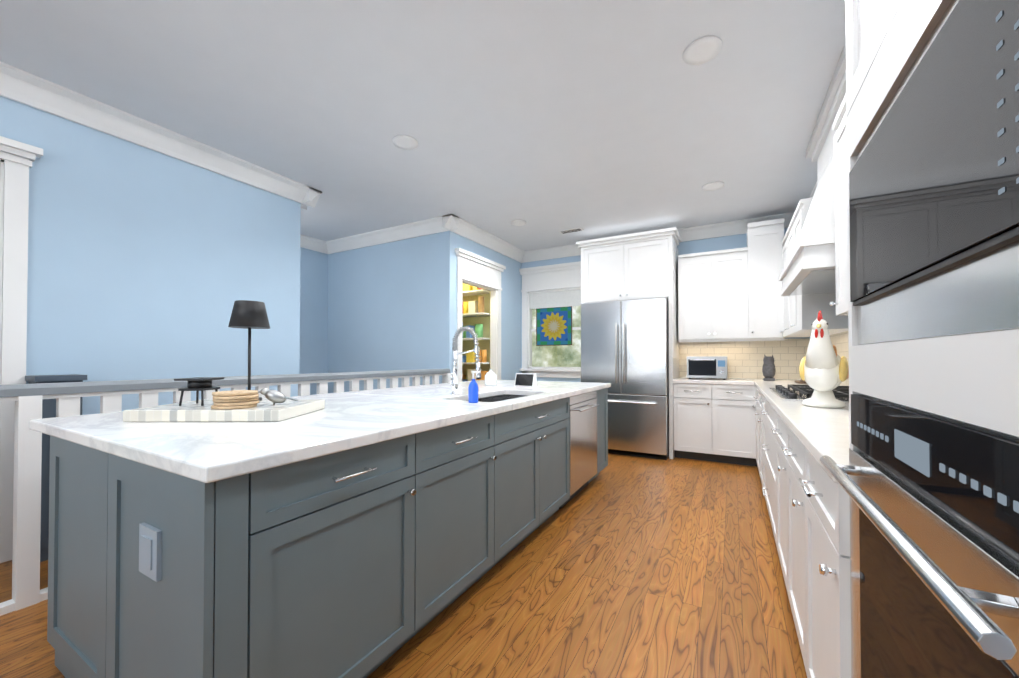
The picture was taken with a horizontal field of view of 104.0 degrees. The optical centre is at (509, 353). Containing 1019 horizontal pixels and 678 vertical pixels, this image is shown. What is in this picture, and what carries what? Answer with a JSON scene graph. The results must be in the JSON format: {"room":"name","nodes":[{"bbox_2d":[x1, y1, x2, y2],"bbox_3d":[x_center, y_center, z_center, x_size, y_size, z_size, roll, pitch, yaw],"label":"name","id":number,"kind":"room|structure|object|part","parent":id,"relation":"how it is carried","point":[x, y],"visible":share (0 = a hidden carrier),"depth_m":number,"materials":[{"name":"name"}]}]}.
{"room":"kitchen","nodes":[
{"label":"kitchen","id":0,"kind":"room"},
{"bbox_2d":[0,96,303,414],"bbox_3d":[-3.214,-0.215,1.832,0.100,2.800,4.680,0,-1,29],"label":"wall","id":1,"kind":"structure","parent":0,"point":[146,264],"depth_m":2.84,"materials":[{"name":"blue paint"}]},
{"bbox_2d":[0,136,42,562],"bbox_3d":[-3.164,-0.020,1.847,0.170,2.410,1.270,0,-1,29],"label":"door frame","id":2,"kind":"structure","parent":1,"relation":"attached to","point":[17,158],"depth_m":2.29,"materials":[{"name":"white wood"}]},
{"bbox_2d":[304,248,327,394],"bbox_3d":[-3.704,-0.190,3.927,0.100,2.800,8.100,0,-1,29],"label":"wall","id":3,"kind":"structure","parent":0,"point":[315,263],"depth_m":5.59,"materials":[{"name":"blue paint"}]},
{"bbox_2d":[328,231,455,392],"bbox_3d":[-1.625,-0.174,5.268,2.180,2.800,0.130,0,-1,29],"label":"wall","id":4,"kind":"structure","parent":0,"point":[392,305],"depth_m":5.12,"materials":[{"name":"blue paint"}]},
{"bbox_2d":[0,453,806,677],"bbox_3d":[-1.073,1.232,2.439,6.130,0.080,8.100,0,-1,29],"label":"floor","id":5,"kind":"structure","parent":0,"point":[622,566],"depth_m":1.92,"materials":[{"name":"brown wood"}]},
{"bbox_2d":[25,374,86,561],"bbox_3d":[-2.713,0.661,2.374,0.204,1.060,0.215,0,-1,29],"label":"base cabinet","id":6,"kind":"object","parent":5,"relation":"on","point":[48,408],"visible":0.21,"depth_m":2.28,"materials":[{"name":"grey wood"}]},
{"bbox_2d":[0,368,450,615],"bbox_3d":[-2.107,0.669,2.204,0.094,1.040,5.669,0,-1,29],"label":"stair railing","id":7,"kind":"object","parent":5,"relation":"on","point":[26,590],"visible":0.31,"depth_m":1.94,"materials":[{"name":"white wood"}]},
{"bbox_2d":[41,384,610,677],"bbox_3d":[-0.365,0.758,2.710,1.207,0.876,3.466,0,-1,29],"label":"kitchen island","id":8,"kind":"object","parent":5,"relation":"on","point":[360,534],"depth_m":1.27,"materials":[{"name":"wood"}]},
{"bbox_2d":[29,380,608,475],"bbox_3d":[-0.466,0.301,2.776,1.431,0.040,3.480,0,-1,29],"label":"island countertop","id":9,"kind":"structure","parent":8,"relation":"on","point":[199,448],"depth_m":1.44,"materials":[{"name":"white stone"}]},
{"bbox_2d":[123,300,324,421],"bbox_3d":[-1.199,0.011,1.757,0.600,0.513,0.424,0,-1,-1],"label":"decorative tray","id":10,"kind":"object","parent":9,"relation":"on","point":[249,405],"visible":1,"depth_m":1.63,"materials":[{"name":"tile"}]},
{"bbox_2d":[228,300,269,400],"bbox_3d":[-1.231,-0.010,1.885,0.168,0.467,0.168,0,-1,-1],"label":"lamp","id":11,"kind":"object","parent":10,"relation":"on","point":[246,314],"depth_m":1.84,"materials":[{"name":"black metal"}]},
{"bbox_2d":[449,326,480,394],"bbox_3d":[-0.300,0.047,2.658,0.242,0.464,0.093,0,-1,29],"label":"faucet","id":12,"kind":"object","parent":9,"relation":"on","point":[454,381],"visible":1,"depth_m":2.68,"materials":[{"name":"silver metal"}]},
{"bbox_2d":[468,371,479,402],"bbox_3d":[-0.196,0.185,2.213,0.068,0.176,0.055,0,-1,29],"label":"soap bottle","id":13,"kind":"object","parent":9,"relation":"on","point":[473,392],"visible":1,"depth_m":2.20,"materials":[{"name":"blue plastic"}]},
{"bbox_2d":[485,369,496,385],"bbox_3d":[-0.170,0.217,3.584,0.110,0.145,0.107,0,-1,29],"label":"bottle","id":14,"kind":"object","parent":9,"relation":"on","point":[490,377],"visible":1,"depth_m":3.54,"materials":[{"name":"white plastic"}]},
{"bbox_2d":[514,373,536,386],"bbox_3d":[0.140,0.231,3.462,0.180,0.114,0.082,0,-1,29],"label":"smart display","id":15,"kind":"object","parent":9,"relation":"on","point":[525,379],"visible":1,"depth_m":3.43,"materials":[{"name":"white plastic"}]},
{"bbox_2d":[559,391,599,508],"bbox_3d":[0.374,0.770,3.469,0.695,0.868,0.688,0,-1,29],"label":"dishwasher","id":16,"kind":"object","parent":8,"relation":"in","point":[583,439],"visible":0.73,"depth_m":3.28,"materials":[{"name":"silver metal"}]},
{"bbox_2d":[581,298,668,459],"bbox_3d":[1.497,0.300,5.028,1.000,1.845,0.851,0,-1,29],"label":"refrigerator","id":17,"kind":"object","parent":5,"relation":"on","point":[625,348],"visible":0.81,"depth_m":4.66,"materials":[{"name":"silver metal"}]},
{"bbox_2d":[576,227,680,458],"bbox_3d":[1.546,-0.106,5.120,1.200,2.660,0.689,0,-1,29],"label":"tall cabinet","id":18,"kind":"object","parent":5,"relation":"on","point":[639,265],"visible":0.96,"depth_m":4.83,"materials":[{"name":"white wood"}]},
{"bbox_2d":[673,381,720,462],"bbox_3d":[2.243,0.782,4.755,0.459,0.876,0.629,0,-1,29],"label":"base cabinet","id":19,"kind":"object","parent":5,"relation":"on","point":[696,404],"depth_m":4.48,"materials":[{"name":"wood"}]},
{"bbox_2d":[673,377,752,384],"bbox_3d":[2.388,0.323,4.673,0.799,0.040,0.640,0,-1,29],"label":"countertop","id":20,"kind":"structure","parent":19,"relation":"on","point":[729,381],"depth_m":4.42,"materials":[{"name":"white stone"}]},
{"bbox_2d":[687,356,727,379],"bbox_3d":[2.349,0.171,4.729,0.420,0.265,0.386,0,-1,29],"label":"microwave","id":21,"kind":"object","parent":20,"relation":"on","point":[709,367],"visible":1,"depth_m":4.59,"materials":[{"name":"silver metal"}]},
{"bbox_2d":[721,385,748,465],"bbox_3d":[2.554,0.780,4.581,0.486,0.876,0.629,0,-1,29],"label":"base cabinet","id":22,"kind":"object","parent":5,"relation":"on","point":[734,398],"depth_m":4.30,"materials":[{"name":"wood"}]},
{"bbox_2d":[749,385,756,466],"bbox_3d":[2.773,0.772,3.922,0.657,0.876,0.347,0,-1,29],"label":"base cabinet","id":23,"kind":"object","parent":5,"relation":"on","point":[752,388],"depth_m":4.21,"materials":[{"name":"wood"}]},
{"bbox_2d":[757,389,760,478],"bbox_3d":[2.418,0.764,3.248,0.619,0.876,0.508,0,-1,29],"label":"base cabinet","id":24,"kind":"object","parent":5,"relation":"on","point":[758,390],"depth_m":3.60,"materials":[{"name":"wood"}]},
{"bbox_2d":[761,393,772,529],"bbox_3d":[2.026,0.756,2.546,0.619,0.876,1.216,0,-1,29],"label":"base cabinet","id":25,"kind":"object","parent":5,"relation":"on","point":[766,409],"depth_m":2.80,"materials":[{"name":"wood"}]},
{"bbox_2d":[773,409,780,563],"bbox_3d":[1.621,0.747,1.822,0.619,0.876,0.558,0,-1,29],"label":"base cabinet","id":26,"kind":"object","parent":5,"relation":"on","point":[776,416],"depth_m":2.18,"materials":[{"name":"wood"}]},
{"bbox_2d":[781,417,796,631],"bbox_3d":[1.392,0.742,1.411,0.619,0.876,0.616,0,-1,29],"label":"base cabinet","id":27,"kind":"object","parent":5,"relation":"on","point":[782,446],"depth_m":1.73,"materials":[{"name":"wood"}]},
{"bbox_2d":[797,437,850,677],"bbox_3d":[1.162,0.738,1.000,0.619,0.876,0.558,0,-1,29],"label":"base cabinet","id":28,"kind":"object","parent":5,"relation":"on","point":[823,506],"depth_m":1.11,"materials":[{"name":"wood"}]},
{"bbox_2d":[753,379,849,476],"bbox_3d":[2.095,0.300,2.685,0.629,0.040,4.398,0,-1,29],"label":"countertop","id":29,"kind":"structure","parent":28,"relation":"on","point":[825,431],"depth_m":1.53,"materials":[{"name":"white stone"}]},
{"bbox_2d":[762,355,775,380],"bbox_3d":[2.843,0.156,4.364,0.124,0.286,0.121,0,-1,29],"label":"statue","id":30,"kind":"object","parent":29,"relation":"on","point":[768,369],"visible":1,"depth_m":4.32,"materials":[{"name":"stone"}]},
{"bbox_2d":[795,378,806,383],"bbox_3d":[2.943,0.175,3.953,0.155,0.241,0.260,0,-1,29],"label":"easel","id":31,"kind":"object","parent":29,"relation":"on","point":[801,381],"visible":0.25,"depth_m":3.89,"materials":[{"name":"brown wood"}]},
{"bbox_2d":[769,384,848,403],"bbox_3d":[2.041,0.256,2.600,0.520,0.045,0.960,0,-1,29],"label":"cooktop","id":32,"kind":"object","parent":29,"relation":"in","point":[801,393],"visible":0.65,"depth_m":2.49,"materials":[{"name":"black metal"}]},
{"bbox_2d":[799,310,848,407],"bbox_3d":[1.613,0.029,2.048,0.204,0.485,0.363,-1,-1,44],"label":"rooster figurine","id":33,"kind":"object","parent":29,"relation":"on","point":[823,369],"visible":1,"depth_m":1.96,"materials":[{"name":"white ceramic"}]},
{"bbox_2d":[845,0,1018,448],"bbox_3d":[0.825,-0.231,0.450,0.659,2.798,0.870,0,-1,29],"label":"tall cabinet","id":34,"kind":"object","parent":5,"relation":"on","point":[971,378],"visible":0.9,"depth_m":0.60,"materials":[{"name":"white wood"}]},
{"bbox_2d":[820,393,1018,677],"bbox_3d":[0.572,0.441,0.586,0.080,0.718,0.681,0,-1,29],"label":"wall oven","id":35,"kind":"object","parent":34,"relation":"in","point":[934,543],"visible":1,"depth_m":0.51,"materials":[{"name":"silver metal"}]},
{"bbox_2d":[849,0,1018,344],"bbox_3d":[0.596,-0.230,0.581,0.027,0.416,0.681,0,-1,29],"label":"microwave","id":36,"kind":"object","parent":34,"relation":"in","point":[934,205],"visible":0.98,"depth_m":0.49,"materials":[{"name":"silver metal"}]},
{"bbox_2d":[0,0,845,250],"bbox_3d":[-1.073,-1.658,2.473,6.130,0.100,8.100,0,-1,29],"label":"ceiling","id":37,"kind":"structure","parent":0,"point":[546,120],"depth_m":2.48,"materials":[{"name":"paint"}]},
{"bbox_2d":[392,135,417,149],"bbox_3d":[-0.788,-1.594,3.012,0.190,0.010,0.190,0,-1,29],"label":"recessed light","id":38,"kind":"object","parent":37,"relation":"in","point":[405,142],"visible":1,"depth_m":3.00,"materials":[{"name":"white plastic"}]},
{"bbox_2d":[0,61,816,262],"bbox_3d":[-1.073,-1.540,2.472,5.930,0.135,7.900,0,-1,29],"label":"crown molding","id":39,"kind":"structure","parent":37,"relation":"attached to","point":[27,88],"depth_m":3.33,"materials":[{"name":"white wood"}]},
{"bbox_2d":[511,220,525,225],"bbox_3d":[0.110,-1.573,4.802,0.190,0.010,0.190,0,-1,29],"label":"recessed light","id":40,"kind":"object","parent":37,"relation":"in","point":[518,222],"visible":1,"depth_m":4.77,"materials":[{"name":"white plastic"}]},
{"bbox_2d":[558,227,583,233],"bbox_3d":[0.790,-1.569,5.097,0.300,0.012,0.120,0,-1,29],"label":"ceiling vent","id":41,"kind":"object","parent":37,"relation":"in","point":[571,230],"visible":0.98,"depth_m":5.07,"materials":[{"name":"white metal"}]},
{"bbox_2d":[683,36,722,64],"bbox_3d":[1.024,-1.605,2.114,0.190,0.010,0.190,0,-1,29],"label":"recessed light","id":42,"kind":"object","parent":37,"relation":"in","point":[702,50],"visible":0.96,"depth_m":2.10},
{"bbox_2d":[702,182,723,190],"bbox_3d":[1.934,-1.585,3.782,0.190,0.010,0.190,0,-1,29],"label":"recessed light","id":43,"kind":"object","parent":37,"relation":"in","point":[712,186],"visible":1,"depth_m":3.77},
{"bbox_2d":[456,234,523,379],"bbox_3d":[-0.272,-0.171,5.548,0.110,2.800,1.680,0,-1,29],"label":"wall","id":44,"kind":"structure","parent":0,"point":[511,279],"depth_m":5.92,"materials":[{"name":"blue paint"}]},
{"bbox_2d":[462,289,489,378],"bbox_3d":[-0.875,-0.006,5.522,0.920,2.470,1.110,0,-1,29],"label":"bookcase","id":45,"kind":"object","parent":44,"relation":"attached to","point":[482,344],"depth_m":5.90,"materials":[{"name":"paint"}]},
{"bbox_2d":[462,284,489,381],"bbox_3d":[-0.549,-0.130,5.794,0.565,1.965,0.279,0,-1,29],"label":"shelf","id":46,"kind":"object","parent":45,"relation":"attached to","point":[472,308],"visible":0.17,"depth_m":5.61,"materials":[{"name":"white wood"}]},
{"bbox_2d":[455,248,505,381],"bbox_3d":[-0.399,-0.015,5.257,0.170,2.480,1.120,0,-1,29],"label":"door frame","id":47,"kind":"structure","parent":44,"relation":"attached to","point":[475,270],"depth_m":5.33,"materials":[{"name":"white wood"}]},
{"bbox_2d":[524,228,809,381],"bbox_3d":[0.888,-0.166,5.942,5.910,2.800,0.100,0,-1,29],"label":"wall","id":48,"kind":"structure","parent":0,"point":[733,241],"depth_m":5.06,"materials":[{"name":"blue paint"}]},
{"bbox_2d":[519,261,580,377],"bbox_3d":[0.701,-0.481,6.011,1.210,1.690,0.170,0,-1,29],"label":"window","id":49,"kind":"structure","parent":48,"relation":"in","point":[552,286],"depth_m":6.04,"materials":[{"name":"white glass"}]},
{"bbox_3d":[0.673,-0.526,6.044,0.584,0.815,0.014,0,-1,29],"label":"far window stained glass","id":50,"kind":"part","parent":49,"relation":"part of","materials":[{"name":"multicoloured glass"}]},
{"bbox_2d":[678,250,749,341],"bbox_3d":[2.454,-0.662,4.815,0.730,0.995,0.348,0,-1,29],"label":"upper cabinet","id":51,"kind":"object","parent":48,"relation":"attached to","point":[726,295],"depth_m":4.67,"materials":[{"name":"white wood"}]},
{"bbox_2d":[679,338,809,379],"bbox_3d":[2.810,0.070,4.804,1.410,0.468,0.006,0,-1,29],"label":"tile backsplash","id":52,"kind":"structure","parent":48,"relation":"attached to","point":[744,359],"depth_m":4.76,"materials":[{"name":"beige tile"}]},
{"bbox_2d":[738,218,785,340],"bbox_3d":[2.881,-0.791,4.542,0.398,1.245,0.408,0,-1,29],"label":"upper cabinet","id":53,"kind":"object","parent":48,"relation":"attached to","point":[762,256],"depth_m":4.41,"materials":[{"name":"white wood"}]},
{"bbox_2d":[782,238,785,337],"bbox_3d":[2.990,-0.672,4.011,0.349,0.995,0.528,0,-1,29],"label":"upper cabinet","id":54,"kind":"object","parent":48,"relation":"attached to","point":[783,239],"depth_m":4.25,"materials":[{"name":"white wood"}]},
{"bbox_2d":[786,226,832,337],"bbox_3d":[2.774,-0.676,3.625,0.349,0.995,0.587,0,-1,29],"label":"upper cabinet","id":55,"kind":"object","parent":48,"relation":"attached to","point":[788,334],"depth_m":3.91,"materials":[{"name":"white wood"}]},
{"bbox_2d":[779,45,845,296],"bbox_3d":[2.102,-1.029,2.581,0.499,1.150,1.220,0,-1,29],"label":"range hood","id":56,"kind":"object","parent":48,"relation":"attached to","point":[809,268],"visible":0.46,"depth_m":2.40,"materials":[{"name":"white wood"}]},
{"bbox_2d":[790,198,847,333],"bbox_3d":[2.570,-0.681,3.259,0.349,0.995,0.486,0,-1,29],"label":"upper cabinet","id":57,"kind":"object","parent":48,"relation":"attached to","point":[804,309],"depth_m":3.13,"materials":[{"name":"white wood"}]},
{"bbox_2d":[830,98,847,317],"bbox_3d":[1.749,-0.698,1.791,0.349,0.995,0.558,0,-1,29],"label":"upper cabinet","id":58,"kind":"object","parent":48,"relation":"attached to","point":[838,300],"depth_m":2.03,"materials":[{"name":"white wood"}]},
{"bbox_2d":[830,331,848,385],"bbox_3d":[2.366,0.043,2.536,0.006,0.468,4.397,0,-1,29],"label":"tile backsplash","id":59,"kind":"structure","parent":48,"relation":"attached to","point":[840,340],"depth_m":3.41,"materials":[{"name":"beige tile"}]},
{"label":"outside","id":60,"kind":"structure","parent":0,"visible":0},
{"bbox_2d":[532,306,580,366],"bbox_3d":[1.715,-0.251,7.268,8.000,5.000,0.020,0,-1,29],"label":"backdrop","id":61,"kind":"structure","parent":60,"point":[570,360],"depth_m":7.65,"materials":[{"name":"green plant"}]}
]}

